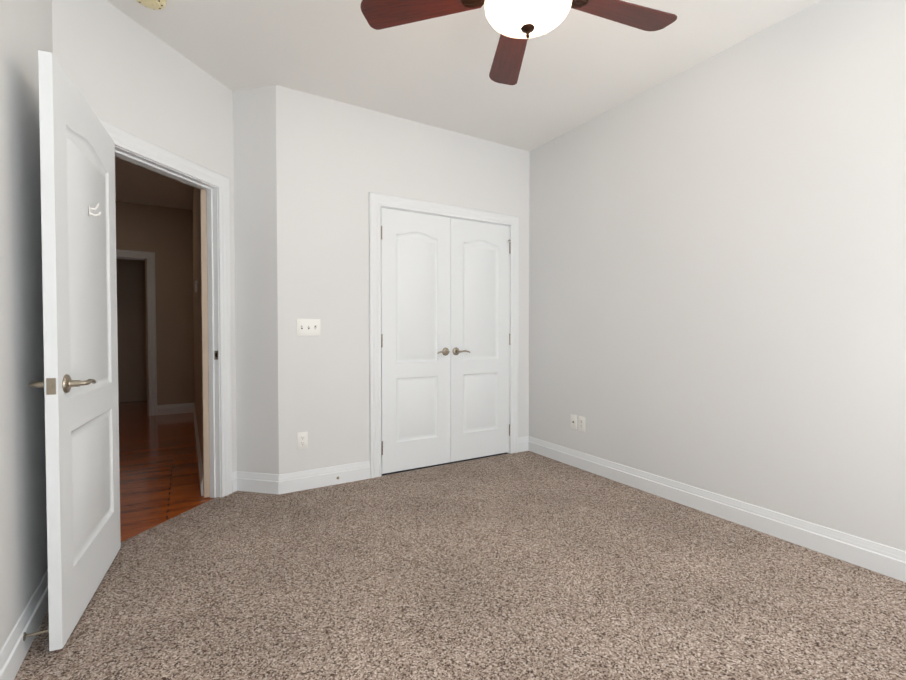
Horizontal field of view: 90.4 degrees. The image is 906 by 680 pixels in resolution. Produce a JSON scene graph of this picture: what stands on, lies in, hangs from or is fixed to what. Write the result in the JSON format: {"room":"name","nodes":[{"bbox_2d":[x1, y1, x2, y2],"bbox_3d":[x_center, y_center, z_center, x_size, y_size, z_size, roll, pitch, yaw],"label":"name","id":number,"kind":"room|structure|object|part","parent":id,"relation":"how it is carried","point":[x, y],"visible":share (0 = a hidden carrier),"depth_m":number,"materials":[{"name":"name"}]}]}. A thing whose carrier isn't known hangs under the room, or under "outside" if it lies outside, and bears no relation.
{"room":"empty bedroom","nodes":[
{"label":"empty bedroom","id":0,"kind":"room"},
{"bbox_2d":[115,201,190,414],"bbox_3d":[-4.279,-0.384,5.761,1.590,2.746,0.120,-1,1,-31],"label":"wall","id":1,"kind":"structure","parent":0,"point":[174,240],"depth_m":6.04,"materials":[{"name":"paint"}]},
{"bbox_2d":[116,249,156,415],"bbox_3d":[-4.391,-0.074,5.690,1.070,2.141,0.140,-1,1,-31],"label":"trim","id":2,"kind":"structure","parent":1,"relation":"attached to","point":[151,306],"depth_m":5.88,"materials":[{"name":"white wood"}]},
{"bbox_2d":[118,401,212,541],"bbox_3d":[-3.320,1.053,4.255,1.929,0.053,6.700,-1,1,-31],"label":"floor","id":3,"kind":"structure","parent":0,"point":[159,473],"depth_m":3.64,"materials":[{"name":"brown wood"}]},
{"bbox_2d":[191,187,209,497],"bbox_3d":[-2.573,-0.361,4.624,0.120,2.746,3.820,-1,1,-31],"label":"wall","id":4,"kind":"structure","parent":0,"point":[199,321],"depth_m":3.27,"materials":[{"name":"paint"}]},
{"bbox_2d":[200,189,203,489],"bbox_3d":[-1.806,-0.317,2.434,0.003,2.746,1.185,0,1,14],"label":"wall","id":5,"kind":"structure","parent":0,"point":[201,312],"depth_m":2.99,"materials":[{"name":"beige paint"}]},
{"bbox_2d":[0,0,905,650],"bbox_3d":[0.616,-0.290,1.106,3.496,2.746,5.950,-1,1,-31],"label":"wall","id":6,"kind":"structure","parent":0,"point":[712,272],"depth_m":2.69,"materials":[{"name":"beige paint"}]},
{"bbox_2d":[23,628,48,640],"bbox_3d":[-1.418,1.002,1.540,0.077,0.028,0.028,-1,1,-31],"label":"doorstop","id":7,"kind":"object","parent":6,"relation":"attached to","point":[25,635],"visible":0.65,"depth_m":1.53,"materials":[{"name":"silver metal"}]},
{"bbox_2d":[28,50,120,650],"bbox_3d":[-1.549,0.043,1.864,0.177,2.022,0.808,-1,1,-31],"label":"entry door","id":8,"kind":"structure","parent":6,"relation":"in","point":[79,384],"depth_m":1.71,"materials":[{"name":"white wood"}]},
{"bbox_2d":[99,120,231,497],"bbox_3d":[-1.700,-0.012,2.607,0.165,2.141,0.960,0,1,14],"label":"door frame","id":9,"kind":"structure","parent":6,"relation":"attached to","point":[132,148],"depth_m":2.97,"materials":[{"name":"white wood"}]},
{"bbox_2d":[214,351,217,359],"bbox_3d":[-1.563,0.100,2.971,0.030,0.058,0.003,0,1,14],"label":"strike plate","id":10,"kind":"object","parent":9,"relation":"attached to","point":[215,355],"visible":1,"depth_m":2.97,"materials":[{"name":"metal"}]},
{"bbox_2d":[297,432,307,449],"bbox_3d":[-1.045,0.699,3.125,0.072,0.118,0.007,-1,1,-31],"label":"outlet","id":11,"kind":"object","parent":6,"relation":"attached to","point":[302,440],"visible":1,"depth_m":3.12,"materials":[{"name":"white plastic"}]},
{"bbox_2d":[296,319,319,335],"bbox_3d":[-1.003,-0.088,3.129,0.162,0.118,0.016,-1,1,-31],"label":"switch plate","id":12,"kind":"object","parent":6,"relation":"attached to","point":[308,327],"visible":1,"depth_m":3.13,"materials":[{"name":"white plastic"}]},
{"bbox_2d":[381,207,450,473],"bbox_3d":[-0.275,0.009,3.552,0.614,2.022,0.104,-1,1,-31],"label":"closet door","id":13,"kind":"structure","parent":6,"relation":"in","point":[415,340],"depth_m":3.56,"materials":[{"name":"white wood"}]},
{"bbox_2d":[369,192,518,477],"bbox_3d":[-0.045,-0.038,3.768,1.413,2.135,0.140,-1,1,-31],"label":"door frame","id":14,"kind":"structure","parent":6,"relation":"attached to","point":[377,201],"depth_m":3.44,"materials":[{"name":"white wood"}]},
{"bbox_2d":[0,403,905,679],"bbox_3d":[-0.286,0.989,2.684,3.220,0.138,9.300,-1,1,-31],"label":"baseboard","id":15,"kind":"structure","parent":6,"relation":"attached to","point":[889,561],"depth_m":2.66,"materials":[{"name":"white wood"}]},
{"bbox_2d":[451,218,510,461],"bbox_3d":[0.255,0.002,3.867,0.614,2.022,0.104,-1,1,-31],"label":"closet door","id":16,"kind":"structure","parent":6,"relation":"in","point":[480,335],"depth_m":3.88,"materials":[{"name":"white wood"}]},
{"bbox_2d":[570,414,576,429],"bbox_3d":[0.984,0.671,3.680,0.012,0.118,0.072,-1,1,-31],"label":"wall jack","id":17,"kind":"object","parent":6,"relation":"attached to","point":[573,421],"visible":1,"depth_m":3.68,"materials":[{"name":"white plastic"}]},
{"bbox_2d":[578,416,584,431],"bbox_3d":[1.031,0.672,3.606,0.007,0.118,0.072,-1,1,-31],"label":"outlet","id":18,"kind":"object","parent":6,"relation":"attached to","point":[581,423],"visible":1,"depth_m":3.60,"materials":[{"name":"white plastic"}]},
{"bbox_2d":[14,451,905,679],"bbox_3d":[0.630,1.113,1.125,3.241,0.060,5.681,-1,1,-31],"label":"floor carpet","id":19,"kind":"object","parent":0,"point":[527,565],"visible":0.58,"depth_m":1.89,"materials":[{"name":"beige carpet"}]},
{"bbox_2d":[106,0,819,209],"bbox_3d":[-1.194,-1.752,3.019,4.780,0.100,11.300,-1,1,-31],"label":"ceiling","id":20,"kind":"structure","parent":0,"point":[578,68],"depth_m":2.70,"materials":[{"name":"white paint"}]},
{"bbox_2d":[136,0,166,9],"bbox_3d":[-1.488,-1.666,2.206,0.141,0.038,0.141,-1,1,-31],"label":"smoke detector","id":21,"kind":"object","parent":20,"relation":"attached to","point":[156,4],"visible":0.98,"depth_m":2.21,"materials":[{"name":"plastic"}]},
{"bbox_2d":[360,0,676,84],"bbox_3d":[0.319,-1.406,1.677,1.273,0.537,1.268,-1,1,-31],"label":"ceiling fan","id":22,"kind":"object","parent":20,"relation":"hanging from","point":[516,24],"visible":1,"depth_m":1.80,"materials":[{"name":"brown wood"}]},
{"bbox_3d":[0.282,-1.256,1.695,0.326,0.163,0.326,-1,1,-31],"label":"globe","id":23,"kind":"part","parent":22,"relation":"part of","materials":[{"name":"white glass"}]}
]}

